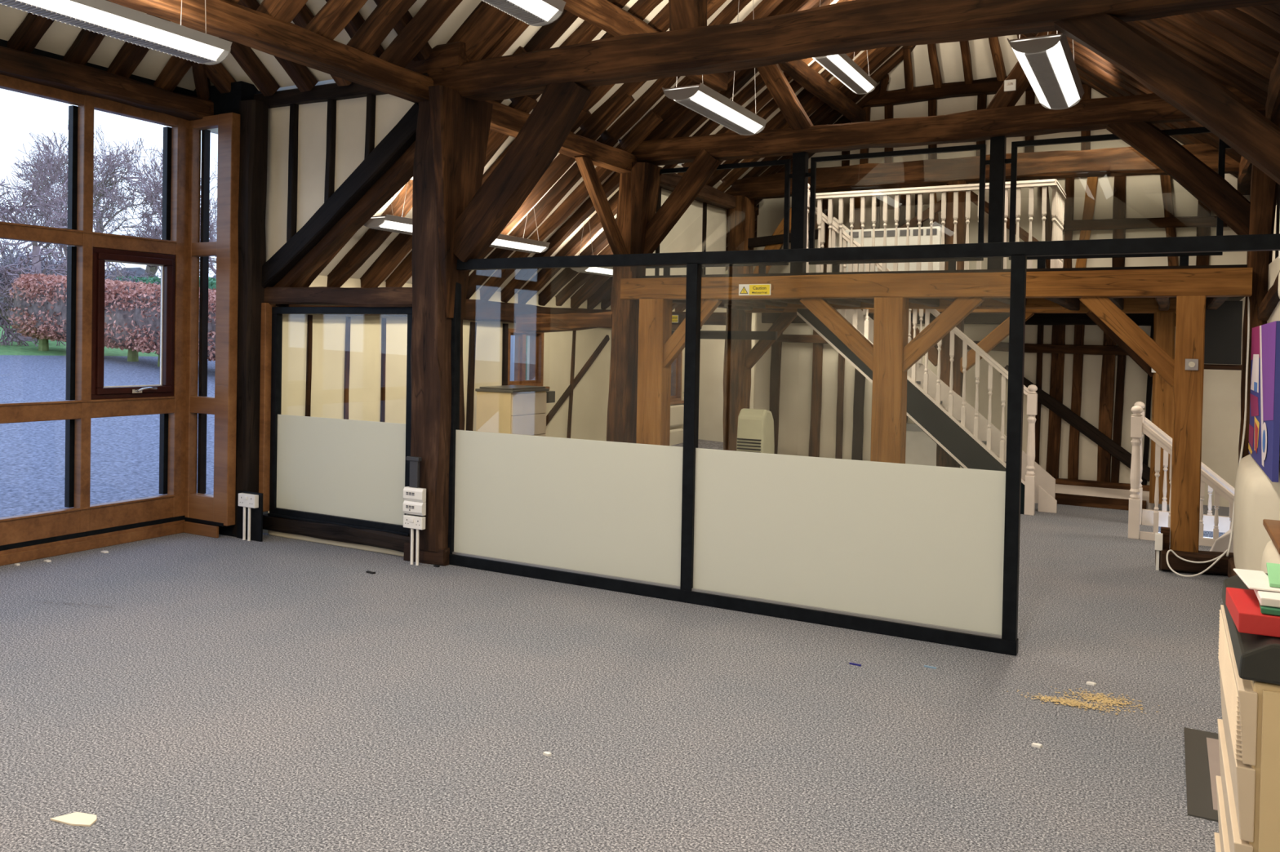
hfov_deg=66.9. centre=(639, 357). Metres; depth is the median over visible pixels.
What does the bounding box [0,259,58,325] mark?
bush
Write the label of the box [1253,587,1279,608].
paper stack
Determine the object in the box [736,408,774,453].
cooler
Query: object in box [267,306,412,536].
screen
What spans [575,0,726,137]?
rafter
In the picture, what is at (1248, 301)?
cable
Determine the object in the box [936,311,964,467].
post
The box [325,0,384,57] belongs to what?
rafter
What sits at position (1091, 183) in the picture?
stud
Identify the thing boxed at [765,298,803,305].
joist
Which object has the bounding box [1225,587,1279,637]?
box file
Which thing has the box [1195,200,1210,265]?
stud
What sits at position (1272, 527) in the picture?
wooden ledge
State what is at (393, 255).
rafter
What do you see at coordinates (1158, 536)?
box
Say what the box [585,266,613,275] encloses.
diffuser
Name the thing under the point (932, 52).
rafter
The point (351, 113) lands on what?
wall
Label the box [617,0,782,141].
rafter
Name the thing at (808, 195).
newel post
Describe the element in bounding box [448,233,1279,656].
glass wall
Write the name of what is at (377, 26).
rafter
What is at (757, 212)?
rafter
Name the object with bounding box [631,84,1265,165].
tie beam
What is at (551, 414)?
brace
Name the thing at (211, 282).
hedge
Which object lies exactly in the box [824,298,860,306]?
joist
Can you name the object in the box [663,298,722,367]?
knee brace
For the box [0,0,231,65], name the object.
pendant light
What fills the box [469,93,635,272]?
rafter
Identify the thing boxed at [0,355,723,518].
ground
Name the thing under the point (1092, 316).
knee brace
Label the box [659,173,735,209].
plate
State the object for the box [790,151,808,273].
post
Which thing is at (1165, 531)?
post packer
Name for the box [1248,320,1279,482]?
picture
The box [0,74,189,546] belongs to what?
window
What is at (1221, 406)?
wall
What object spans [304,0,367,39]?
rafter
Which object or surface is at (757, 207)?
rafter
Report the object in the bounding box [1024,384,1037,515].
newel post
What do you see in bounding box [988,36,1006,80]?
rafter
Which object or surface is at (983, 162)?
screen
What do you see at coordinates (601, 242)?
rafter
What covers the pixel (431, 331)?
post
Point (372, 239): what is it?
rafter
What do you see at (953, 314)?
knee brace
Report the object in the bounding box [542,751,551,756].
chip
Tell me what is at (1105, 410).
stud
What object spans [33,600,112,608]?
smear
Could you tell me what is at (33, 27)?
rafter
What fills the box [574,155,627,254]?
brace
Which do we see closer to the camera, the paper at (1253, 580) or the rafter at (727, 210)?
the paper at (1253, 580)
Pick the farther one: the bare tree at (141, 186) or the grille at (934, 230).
the bare tree at (141, 186)
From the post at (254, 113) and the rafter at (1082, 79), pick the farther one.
the rafter at (1082, 79)
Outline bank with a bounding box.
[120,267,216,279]
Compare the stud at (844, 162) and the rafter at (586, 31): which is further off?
the stud at (844, 162)
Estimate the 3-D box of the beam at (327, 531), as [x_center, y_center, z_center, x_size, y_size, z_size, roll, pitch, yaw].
[-2.292,1.333,7.433,1.644,0.140,0.177,2,1,29]
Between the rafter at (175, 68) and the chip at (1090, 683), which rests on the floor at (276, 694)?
the chip at (1090, 683)
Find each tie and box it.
[263,286,412,306]
[515,311,612,333]
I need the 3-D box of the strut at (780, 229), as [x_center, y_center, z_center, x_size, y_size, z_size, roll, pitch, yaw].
[1.697,-1.383,11.547,0.780,1.072,0.102,2,1,30]
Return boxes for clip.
[365,570,375,574]
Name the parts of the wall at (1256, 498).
plaster panel, plaster panel, plaster panel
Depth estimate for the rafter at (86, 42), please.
6.88 m
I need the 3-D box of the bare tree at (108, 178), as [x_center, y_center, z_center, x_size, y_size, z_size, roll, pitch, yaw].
[-34.856,-8.205,59.837,13.395,11.598,9.066,2,1,42]
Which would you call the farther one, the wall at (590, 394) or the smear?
the wall at (590, 394)
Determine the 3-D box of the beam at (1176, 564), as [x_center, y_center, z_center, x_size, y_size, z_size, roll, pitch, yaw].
[4.077,1.489,7.068,0.524,0.146,0.223,1,1,15]
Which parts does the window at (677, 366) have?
casement frame, sill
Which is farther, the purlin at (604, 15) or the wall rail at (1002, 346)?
the wall rail at (1002, 346)
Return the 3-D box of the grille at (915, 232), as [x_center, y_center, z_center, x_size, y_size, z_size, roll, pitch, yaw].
[3.037,-1.363,10.569,0.110,0.065,0.009,2,1,29]
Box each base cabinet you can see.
[475,385,549,436]
[1213,604,1279,851]
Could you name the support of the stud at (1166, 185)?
on the floor at (1229, 299)
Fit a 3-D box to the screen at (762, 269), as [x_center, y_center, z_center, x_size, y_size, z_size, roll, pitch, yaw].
[0.712,-1.311,9.273,1.662,1.052,0.040,2,1,29]
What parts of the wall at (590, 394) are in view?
plaster panel, plaster panel, plaster panel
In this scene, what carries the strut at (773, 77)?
on the tie beam at (1094, 113)
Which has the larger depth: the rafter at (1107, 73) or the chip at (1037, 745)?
the rafter at (1107, 73)
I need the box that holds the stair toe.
[1037,485,1057,513]
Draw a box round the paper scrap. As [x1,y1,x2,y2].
[50,812,96,826]
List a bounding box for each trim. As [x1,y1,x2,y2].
[0,515,225,551]
[200,79,335,133]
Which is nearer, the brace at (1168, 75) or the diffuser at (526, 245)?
the brace at (1168, 75)
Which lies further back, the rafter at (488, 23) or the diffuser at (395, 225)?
the diffuser at (395, 225)
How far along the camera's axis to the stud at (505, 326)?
10.52 m
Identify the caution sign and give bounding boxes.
[671,315,678,322]
[738,284,770,295]
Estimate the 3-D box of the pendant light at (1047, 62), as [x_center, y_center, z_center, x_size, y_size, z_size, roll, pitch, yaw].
[2.468,-2.281,5.808,0.290,1.286,1.392,2,1,29]
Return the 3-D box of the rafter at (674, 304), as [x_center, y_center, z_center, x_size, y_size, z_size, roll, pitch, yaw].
[1.017,-1.272,13.548,1.826,1.569,0.175,2,1,29]
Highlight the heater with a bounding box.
[844,226,942,271]
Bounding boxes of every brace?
[453,81,591,262]
[546,334,609,426]
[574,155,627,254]
[643,147,720,253]
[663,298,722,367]
[745,312,797,368]
[800,297,873,370]
[899,200,941,227]
[902,297,983,372]
[910,321,937,366]
[960,312,1034,373]
[964,191,1038,241]
[1000,364,1150,481]
[1053,13,1279,184]
[1079,297,1174,386]
[1085,311,1153,377]
[1106,121,1250,235]
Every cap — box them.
[848,662,861,666]
[924,665,936,669]
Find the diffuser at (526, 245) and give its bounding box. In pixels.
[491,239,546,252]
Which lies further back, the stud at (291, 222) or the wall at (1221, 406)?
the wall at (1221, 406)
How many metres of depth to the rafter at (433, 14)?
6.48 m
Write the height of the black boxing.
0.600 m
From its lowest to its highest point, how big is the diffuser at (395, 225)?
0.056 m
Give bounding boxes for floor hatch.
[1183,727,1221,822]
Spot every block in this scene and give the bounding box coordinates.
[403,542,449,566]
[404,41,475,74]
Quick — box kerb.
[268,530,404,556]
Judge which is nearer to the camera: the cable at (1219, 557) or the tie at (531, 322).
the cable at (1219, 557)
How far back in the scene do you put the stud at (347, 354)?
8.50 m
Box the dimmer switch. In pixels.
[1185,359,1198,370]
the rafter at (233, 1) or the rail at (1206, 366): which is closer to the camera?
the rafter at (233, 1)
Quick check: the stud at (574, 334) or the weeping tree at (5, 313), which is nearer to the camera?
the stud at (574, 334)
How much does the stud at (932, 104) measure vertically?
0.950 m
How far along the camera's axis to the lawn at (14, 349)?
26.21 m
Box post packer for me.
[1160,527,1169,550]
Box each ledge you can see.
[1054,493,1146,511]
[1055,484,1153,510]
[1262,519,1279,555]
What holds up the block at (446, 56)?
on the plate at (224, 19)
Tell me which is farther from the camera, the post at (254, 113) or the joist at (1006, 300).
the joist at (1006, 300)
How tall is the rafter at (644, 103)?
2.206 m
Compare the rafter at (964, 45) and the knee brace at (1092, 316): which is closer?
the knee brace at (1092, 316)
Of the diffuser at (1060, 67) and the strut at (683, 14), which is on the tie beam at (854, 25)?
the strut at (683, 14)
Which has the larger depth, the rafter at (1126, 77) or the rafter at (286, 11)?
the rafter at (1126, 77)
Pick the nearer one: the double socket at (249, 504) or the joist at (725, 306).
the double socket at (249, 504)
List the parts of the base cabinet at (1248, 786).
drawer, drawer, drawer, drawer, drawer, panel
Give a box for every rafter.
[6,12,54,53]
[62,0,115,65]
[106,13,169,78]
[153,55,191,91]
[191,61,210,99]
[204,62,236,93]
[219,37,279,96]
[227,0,239,3]
[236,0,317,92]
[256,0,307,22]
[292,4,351,86]
[301,233,355,287]
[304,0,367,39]
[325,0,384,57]
[326,45,526,287]
[346,0,416,55]
[360,95,537,288]
[373,0,432,61]
[378,0,462,67]
[385,141,513,287]
[411,109,591,284]
[446,0,487,43]
[448,3,517,60]
[466,129,618,299]
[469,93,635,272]
[480,18,529,59]
[480,109,662,300]
[499,8,577,102]
[500,171,620,302]
[508,0,629,107]
[517,190,618,304]
[533,0,662,109]
[537,217,616,306]
[555,244,613,306]
[570,274,609,307]
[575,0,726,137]
[582,2,669,111]
[586,276,612,309]
[600,188,717,309]
[607,0,751,139]
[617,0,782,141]
[643,0,818,141]
[662,0,852,168]
[671,219,757,311]
[673,0,834,137]
[675,231,756,311]
[676,57,813,176]
[706,50,861,186]
[716,47,885,191]
[719,60,823,164]
[725,204,759,247]
[726,204,758,237]
[726,209,728,224]
[741,45,901,178]
[755,82,888,204]
[760,44,915,175]
[878,74,888,97]
[902,45,913,91]
[927,43,942,88]
[959,40,973,84]
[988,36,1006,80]
[1016,34,1238,173]
[1022,32,1240,163]
[1034,32,1241,159]
[1066,35,1131,76]
[1066,39,1215,135]
[1078,74,1238,177]
[1125,20,1267,106]
[1138,17,1269,92]
[1160,14,1271,79]
[1182,11,1279,69]
[1189,62,1265,114]
[1204,7,1279,52]
[1235,4,1279,33]
[1260,3,1279,14]
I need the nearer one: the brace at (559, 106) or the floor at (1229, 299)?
the brace at (559, 106)
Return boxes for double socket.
[236,490,262,542]
[403,514,425,565]
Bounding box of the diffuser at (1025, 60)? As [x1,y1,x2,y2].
[1012,48,1050,108]
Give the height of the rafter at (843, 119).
1.474 m
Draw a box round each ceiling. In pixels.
[0,0,902,179]
[209,0,429,90]
[319,98,759,297]
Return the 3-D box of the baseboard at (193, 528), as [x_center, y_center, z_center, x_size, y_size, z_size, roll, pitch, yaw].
[-3.495,1.375,7.711,0.395,0.090,0.025,2,1,29]
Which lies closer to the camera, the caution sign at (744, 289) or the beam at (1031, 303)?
the caution sign at (744, 289)
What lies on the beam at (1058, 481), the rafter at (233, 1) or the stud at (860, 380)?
the stud at (860, 380)
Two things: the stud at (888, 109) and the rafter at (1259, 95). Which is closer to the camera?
the rafter at (1259, 95)
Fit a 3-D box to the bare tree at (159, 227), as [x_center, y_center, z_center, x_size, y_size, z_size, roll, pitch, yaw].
[-23.751,-4.918,50.608,5.579,6.724,7.603,1,1,18]
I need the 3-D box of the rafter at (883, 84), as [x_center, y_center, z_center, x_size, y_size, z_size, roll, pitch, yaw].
[2.928,-3.228,11.674,0.094,0.304,0.363,1,1,3]
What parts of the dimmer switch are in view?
knob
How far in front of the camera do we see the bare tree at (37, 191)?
49.93 m
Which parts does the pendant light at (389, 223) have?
louvre blade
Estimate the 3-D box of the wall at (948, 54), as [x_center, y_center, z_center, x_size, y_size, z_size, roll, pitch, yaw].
[3.642,-3.636,10.876,2.800,1.045,1.212,2,1,29]
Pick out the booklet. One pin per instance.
(1273, 569)
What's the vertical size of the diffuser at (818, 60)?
0.056 m
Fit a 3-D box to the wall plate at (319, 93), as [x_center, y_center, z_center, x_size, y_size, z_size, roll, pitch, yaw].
[-2.518,-2.027,7.500,2.400,0.122,0.182,2,1,29]
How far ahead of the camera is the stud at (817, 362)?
12.18 m
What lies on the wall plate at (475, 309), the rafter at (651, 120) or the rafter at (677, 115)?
the rafter at (651, 120)
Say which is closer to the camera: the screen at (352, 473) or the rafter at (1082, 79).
the screen at (352, 473)
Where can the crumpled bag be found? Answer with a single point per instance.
(1221, 544)
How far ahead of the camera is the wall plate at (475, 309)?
10.26 m
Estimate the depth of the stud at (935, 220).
11.46 m
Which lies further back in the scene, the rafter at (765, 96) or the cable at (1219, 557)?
the rafter at (765, 96)
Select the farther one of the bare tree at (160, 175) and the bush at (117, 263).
the bare tree at (160, 175)
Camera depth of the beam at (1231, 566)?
6.70 m
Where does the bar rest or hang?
attached to the wall plate at (475, 309)
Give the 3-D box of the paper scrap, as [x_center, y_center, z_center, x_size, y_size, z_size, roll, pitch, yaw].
[-1.848,1.515,3.174,0.155,0.006,0.070,1,1,14]
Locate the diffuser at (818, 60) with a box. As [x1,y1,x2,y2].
[812,57,854,92]
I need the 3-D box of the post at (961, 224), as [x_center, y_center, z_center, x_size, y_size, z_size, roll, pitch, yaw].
[3.466,-1.333,10.610,0.228,1.160,0.233,3,2,29]
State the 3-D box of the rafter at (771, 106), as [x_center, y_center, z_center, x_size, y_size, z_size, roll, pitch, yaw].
[1.803,-3.034,10.327,2.760,2.200,0.181,2,1,29]
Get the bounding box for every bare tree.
[0,124,128,271]
[0,186,100,267]
[4,132,162,235]
[93,137,217,278]
[120,199,217,276]
[129,160,215,273]
[133,186,216,269]
[152,210,217,275]
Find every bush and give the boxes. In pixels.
[0,240,50,279]
[0,248,44,324]
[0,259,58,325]
[29,253,63,275]
[40,247,66,275]
[105,262,142,277]
[105,271,142,282]
[106,264,128,279]
[115,264,151,278]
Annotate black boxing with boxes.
[1204,301,1242,364]
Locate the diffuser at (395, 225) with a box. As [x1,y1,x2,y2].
[380,220,412,231]
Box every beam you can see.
[261,102,418,288]
[262,514,409,552]
[273,140,415,306]
[428,0,1279,101]
[620,267,1252,300]
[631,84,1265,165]
[671,311,726,324]
[724,143,1239,200]
[744,297,1176,313]
[764,297,1062,309]
[863,75,1085,106]
[1054,478,1149,491]
[1155,549,1233,574]
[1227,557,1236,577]
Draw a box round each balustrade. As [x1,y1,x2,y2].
[815,178,1066,272]
[1139,417,1235,546]
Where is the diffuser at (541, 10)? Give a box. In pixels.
[508,0,558,21]
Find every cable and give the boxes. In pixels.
[1166,549,1227,577]
[1226,297,1249,556]
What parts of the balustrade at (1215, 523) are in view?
rail, rail, handrail, handrail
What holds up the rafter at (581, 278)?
on the wall plate at (475, 309)
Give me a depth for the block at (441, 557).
6.86 m
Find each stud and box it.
[286,103,298,241]
[305,315,312,417]
[324,98,336,202]
[343,316,351,419]
[364,93,376,159]
[380,318,386,422]
[466,321,476,431]
[502,323,508,385]
[566,330,576,438]
[654,186,661,275]
[701,202,706,275]
[769,323,782,453]
[808,329,822,457]
[820,191,831,272]
[835,352,844,458]
[841,120,851,165]
[850,190,862,229]
[851,368,865,460]
[859,106,871,164]
[871,189,879,229]
[884,104,893,163]
[897,186,911,227]
[915,193,923,226]
[928,99,937,159]
[928,185,938,226]
[976,93,986,155]
[1024,89,1035,152]
[1035,324,1044,464]
[1040,178,1052,268]
[1045,324,1065,478]
[1063,177,1074,267]
[1067,324,1084,479]
[1075,176,1097,267]
[1080,84,1091,150]
[1097,332,1115,482]
[1111,176,1126,266]
[1111,355,1126,483]
[1141,325,1153,485]
[1160,174,1178,266]
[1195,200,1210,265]
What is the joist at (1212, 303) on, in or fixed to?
attached to the beam at (1215, 282)
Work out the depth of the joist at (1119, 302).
8.81 m
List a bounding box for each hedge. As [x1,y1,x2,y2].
[8,273,216,366]
[105,275,216,289]
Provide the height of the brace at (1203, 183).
1.067 m
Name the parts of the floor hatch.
hatch panel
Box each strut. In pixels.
[668,0,706,31]
[752,207,809,273]
[756,63,813,129]
[986,30,1062,108]
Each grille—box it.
[848,231,858,237]
[863,231,871,237]
[875,231,884,236]
[886,230,895,236]
[899,229,910,235]
[912,229,923,235]
[926,228,937,235]
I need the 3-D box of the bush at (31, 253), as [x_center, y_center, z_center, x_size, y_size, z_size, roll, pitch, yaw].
[-24.398,-1.625,42.293,4.833,5.561,4.377,1,1,-27]
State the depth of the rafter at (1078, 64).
9.67 m
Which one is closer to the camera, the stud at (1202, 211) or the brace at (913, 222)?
the stud at (1202, 211)
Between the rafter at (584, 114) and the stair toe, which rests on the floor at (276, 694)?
the stair toe
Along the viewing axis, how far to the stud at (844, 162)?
11.99 m
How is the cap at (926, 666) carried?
on the floor at (276, 694)
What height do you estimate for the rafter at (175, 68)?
0.424 m
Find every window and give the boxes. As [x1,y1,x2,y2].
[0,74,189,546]
[184,112,239,526]
[507,328,549,388]
[670,351,684,404]
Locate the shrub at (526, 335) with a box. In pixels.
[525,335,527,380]
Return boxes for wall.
[0,39,261,537]
[262,275,685,533]
[265,93,414,261]
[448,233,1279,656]
[645,187,726,275]
[697,87,1249,506]
[886,34,1017,90]
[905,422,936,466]
[1233,204,1279,573]
[1275,126,1279,258]
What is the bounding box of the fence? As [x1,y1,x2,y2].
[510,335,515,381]
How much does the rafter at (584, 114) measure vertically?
1.781 m
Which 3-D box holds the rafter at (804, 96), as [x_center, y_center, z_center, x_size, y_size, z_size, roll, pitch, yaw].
[1.969,-3.047,10.649,2.750,2.204,0.186,2,1,28]
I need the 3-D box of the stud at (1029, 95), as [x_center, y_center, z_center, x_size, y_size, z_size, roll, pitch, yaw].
[4.426,-2.556,10.990,0.104,0.950,0.067,1,1,29]
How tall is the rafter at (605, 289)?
1.571 m
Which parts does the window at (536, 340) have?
casement frame, casement frame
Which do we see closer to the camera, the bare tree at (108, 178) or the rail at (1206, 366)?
the rail at (1206, 366)
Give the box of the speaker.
[546,391,555,403]
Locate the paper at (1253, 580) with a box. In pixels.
[1233,568,1279,592]
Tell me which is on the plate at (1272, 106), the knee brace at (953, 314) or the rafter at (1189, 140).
the rafter at (1189, 140)
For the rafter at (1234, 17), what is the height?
2.282 m
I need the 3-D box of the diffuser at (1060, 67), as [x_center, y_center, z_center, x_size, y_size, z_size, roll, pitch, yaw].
[2.533,-1.671,5.776,0.070,0.056,1.320,2,1,29]
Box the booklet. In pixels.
[1266,562,1279,587]
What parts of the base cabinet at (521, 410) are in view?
lid, drawer, drawer, drawer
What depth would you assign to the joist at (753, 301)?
9.81 m
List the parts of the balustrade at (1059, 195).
handrail, handrail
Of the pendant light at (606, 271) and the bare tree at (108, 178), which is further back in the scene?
the bare tree at (108, 178)
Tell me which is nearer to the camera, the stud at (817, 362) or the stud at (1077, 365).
the stud at (1077, 365)
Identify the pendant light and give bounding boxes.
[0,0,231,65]
[363,177,413,235]
[480,0,565,26]
[489,204,550,253]
[570,215,613,276]
[662,0,767,135]
[812,0,876,93]
[1006,30,1084,109]
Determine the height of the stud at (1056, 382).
1.840 m
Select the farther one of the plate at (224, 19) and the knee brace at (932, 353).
the knee brace at (932, 353)
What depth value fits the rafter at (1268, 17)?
5.49 m
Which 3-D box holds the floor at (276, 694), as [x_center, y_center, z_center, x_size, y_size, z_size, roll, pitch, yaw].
[0.455,1.549,6.025,9.300,0.060,16.200,2,1,29]
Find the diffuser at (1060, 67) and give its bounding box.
[1046,40,1079,106]
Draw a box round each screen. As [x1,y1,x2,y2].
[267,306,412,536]
[645,159,791,275]
[805,143,990,272]
[1004,126,1231,268]
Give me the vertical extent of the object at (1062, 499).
0.115 m
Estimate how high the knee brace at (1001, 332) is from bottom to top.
0.754 m
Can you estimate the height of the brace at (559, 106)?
1.279 m
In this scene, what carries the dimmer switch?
attached to the post at (1188, 396)
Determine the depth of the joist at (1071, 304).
8.89 m
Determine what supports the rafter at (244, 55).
on the wall plate at (319, 93)
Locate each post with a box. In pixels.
[232,99,268,537]
[409,100,464,551]
[606,172,645,443]
[635,298,672,445]
[723,195,755,451]
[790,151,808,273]
[805,183,809,272]
[870,297,908,463]
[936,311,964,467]
[944,180,968,270]
[986,135,1006,269]
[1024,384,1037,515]
[1128,405,1142,539]
[1133,401,1145,524]
[1149,311,1175,504]
[1169,295,1205,552]
[1238,113,1279,463]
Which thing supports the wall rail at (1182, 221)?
attached to the wall at (1221, 406)
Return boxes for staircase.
[796,206,1055,514]
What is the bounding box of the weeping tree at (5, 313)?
[0,177,131,346]
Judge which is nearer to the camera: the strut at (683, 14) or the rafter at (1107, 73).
the strut at (683, 14)
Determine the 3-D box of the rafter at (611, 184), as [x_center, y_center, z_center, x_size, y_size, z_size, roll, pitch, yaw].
[-0.839,-1.253,10.143,1.830,1.555,0.150,2,1,30]
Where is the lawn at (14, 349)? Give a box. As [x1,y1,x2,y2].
[0,324,158,356]
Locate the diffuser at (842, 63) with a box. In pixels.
[826,53,874,92]
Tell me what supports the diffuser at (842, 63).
attached to the pendant light at (841, 66)
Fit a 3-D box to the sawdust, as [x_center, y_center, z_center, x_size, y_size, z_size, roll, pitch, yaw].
[2.026,1.568,4.441,0.633,0.002,0.337,2,1,29]
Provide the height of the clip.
0.012 m
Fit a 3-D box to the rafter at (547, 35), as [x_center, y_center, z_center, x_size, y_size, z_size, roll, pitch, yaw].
[-0.042,-3.031,6.961,2.753,2.220,0.201,2,1,30]
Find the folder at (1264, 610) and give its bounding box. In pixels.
[1258,601,1279,616]
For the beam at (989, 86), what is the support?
attached to the wall at (1221, 406)
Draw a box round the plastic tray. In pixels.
[1221,573,1279,684]
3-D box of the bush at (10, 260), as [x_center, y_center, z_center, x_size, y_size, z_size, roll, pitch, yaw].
[-24.437,-2.355,37.293,3.547,3.614,3.765,1,1,-33]
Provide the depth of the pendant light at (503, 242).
9.00 m
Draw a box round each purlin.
[563,0,728,90]
[777,59,866,122]
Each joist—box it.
[672,300,752,310]
[720,299,784,311]
[723,299,787,306]
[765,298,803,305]
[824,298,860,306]
[847,298,874,304]
[908,298,939,306]
[942,298,982,306]
[991,297,1026,305]
[1044,297,1079,311]
[1108,297,1124,310]
[1155,297,1169,311]
[1205,297,1228,310]
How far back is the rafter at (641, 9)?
7.68 m
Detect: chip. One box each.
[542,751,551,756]
[1031,742,1042,748]
[1085,681,1096,685]
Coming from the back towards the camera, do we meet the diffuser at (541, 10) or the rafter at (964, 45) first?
the rafter at (964, 45)
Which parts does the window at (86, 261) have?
sill moulding, sash frame, handle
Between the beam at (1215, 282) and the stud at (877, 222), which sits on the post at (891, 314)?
the beam at (1215, 282)
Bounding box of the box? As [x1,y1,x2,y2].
[1155,533,1163,570]
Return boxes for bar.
[671,330,777,340]
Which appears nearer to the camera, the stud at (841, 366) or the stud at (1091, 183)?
the stud at (1091, 183)
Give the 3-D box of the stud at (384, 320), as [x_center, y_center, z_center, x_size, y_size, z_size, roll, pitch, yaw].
[-2.378,0.533,8.921,0.045,1.780,0.051,2,1,29]
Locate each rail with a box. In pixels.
[747,229,818,248]
[774,333,1127,355]
[844,181,1006,191]
[1050,215,1226,231]
[1204,364,1241,370]
[1257,271,1279,320]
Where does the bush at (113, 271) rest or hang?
on the lawn at (14, 349)
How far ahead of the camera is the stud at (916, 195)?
11.58 m
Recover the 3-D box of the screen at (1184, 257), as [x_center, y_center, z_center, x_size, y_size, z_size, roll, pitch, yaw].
[3.721,-1.230,7.630,1.673,1.052,0.040,2,1,29]
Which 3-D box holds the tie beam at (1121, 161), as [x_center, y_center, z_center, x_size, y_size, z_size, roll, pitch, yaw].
[3.491,-2.006,10.576,5.500,0.350,0.271,2,1,29]
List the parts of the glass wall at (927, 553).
post, post, rail, rail, post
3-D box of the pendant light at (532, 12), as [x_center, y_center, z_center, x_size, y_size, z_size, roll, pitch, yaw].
[-0.824,-2.578,4.272,0.290,1.801,1.442,2,1,29]
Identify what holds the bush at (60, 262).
on the lawn at (14, 349)
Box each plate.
[0,45,213,120]
[107,0,637,173]
[253,72,428,108]
[279,298,701,329]
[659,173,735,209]
[761,312,1176,325]
[1236,52,1279,195]
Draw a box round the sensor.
[1004,79,1016,91]
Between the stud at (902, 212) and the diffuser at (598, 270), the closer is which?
the diffuser at (598, 270)
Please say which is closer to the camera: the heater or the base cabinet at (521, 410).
the base cabinet at (521, 410)
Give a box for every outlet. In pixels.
[403,486,426,502]
[403,500,426,515]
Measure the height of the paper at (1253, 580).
0.004 m
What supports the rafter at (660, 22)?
on the plate at (224, 19)
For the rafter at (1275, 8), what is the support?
on the plate at (1272, 106)
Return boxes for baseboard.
[0,520,185,566]
[183,521,218,537]
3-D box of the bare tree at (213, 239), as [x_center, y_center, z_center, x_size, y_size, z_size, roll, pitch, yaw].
[-18.950,-4.264,45.765,7.249,6.276,4.906,1,1,10]
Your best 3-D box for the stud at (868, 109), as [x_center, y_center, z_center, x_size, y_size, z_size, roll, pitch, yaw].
[2.762,-2.601,11.895,0.103,0.950,0.075,3,2,29]
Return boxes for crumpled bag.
[1209,528,1233,552]
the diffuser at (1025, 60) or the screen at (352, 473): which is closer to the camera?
the diffuser at (1025, 60)
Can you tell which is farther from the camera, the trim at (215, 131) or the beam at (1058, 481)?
the beam at (1058, 481)
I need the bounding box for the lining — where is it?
[258,302,275,511]
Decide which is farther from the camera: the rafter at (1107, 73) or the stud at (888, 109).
the stud at (888, 109)
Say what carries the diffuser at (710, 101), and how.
attached to the pendant light at (701, 99)
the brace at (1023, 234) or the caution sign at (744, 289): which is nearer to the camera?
the caution sign at (744, 289)
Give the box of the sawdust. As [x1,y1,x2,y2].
[1007,688,1159,715]
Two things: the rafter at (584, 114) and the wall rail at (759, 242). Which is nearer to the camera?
the rafter at (584, 114)
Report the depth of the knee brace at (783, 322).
11.58 m
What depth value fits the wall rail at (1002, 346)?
10.87 m
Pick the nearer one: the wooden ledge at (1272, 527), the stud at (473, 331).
the wooden ledge at (1272, 527)
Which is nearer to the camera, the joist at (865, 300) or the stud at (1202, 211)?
the joist at (865, 300)
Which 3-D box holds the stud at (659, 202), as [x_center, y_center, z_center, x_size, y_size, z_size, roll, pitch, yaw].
[0.187,-1.309,10.236,0.048,1.000,0.055,2,1,29]
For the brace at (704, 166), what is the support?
attached to the post at (621, 424)
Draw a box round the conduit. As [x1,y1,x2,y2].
[406,456,421,488]
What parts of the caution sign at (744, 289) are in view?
yellow panel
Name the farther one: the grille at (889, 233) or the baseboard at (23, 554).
the grille at (889, 233)
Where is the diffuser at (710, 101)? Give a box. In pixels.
[690,90,763,133]
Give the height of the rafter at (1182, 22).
2.287 m
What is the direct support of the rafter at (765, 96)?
on the plate at (710, 195)
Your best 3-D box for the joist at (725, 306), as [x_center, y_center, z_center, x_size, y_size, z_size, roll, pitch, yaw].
[0.714,-0.620,10.568,0.101,0.127,2.560,2,1,29]
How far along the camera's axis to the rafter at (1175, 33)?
6.75 m
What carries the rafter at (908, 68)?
on the beam at (989, 86)
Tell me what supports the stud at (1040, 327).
on the beam at (1058, 481)
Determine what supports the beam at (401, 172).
on the tie at (317, 295)
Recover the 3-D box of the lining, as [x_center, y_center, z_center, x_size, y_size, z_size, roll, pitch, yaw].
[-2.973,0.399,7.721,0.055,1.660,0.100,2,1,29]
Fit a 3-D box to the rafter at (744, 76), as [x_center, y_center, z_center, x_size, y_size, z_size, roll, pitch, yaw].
[1.295,-3.037,9.409,2.773,2.187,0.187,2,1,28]
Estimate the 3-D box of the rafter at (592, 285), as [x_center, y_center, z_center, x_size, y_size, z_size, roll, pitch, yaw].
[-0.155,-1.258,11.391,1.837,1.569,0.184,2,1,30]
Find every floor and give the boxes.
[0,503,1229,851]
[643,264,1247,301]
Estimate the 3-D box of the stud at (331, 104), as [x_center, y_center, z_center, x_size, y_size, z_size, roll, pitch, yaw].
[-2.360,-1.555,7.388,0.060,0.920,0.065,3,1,29]

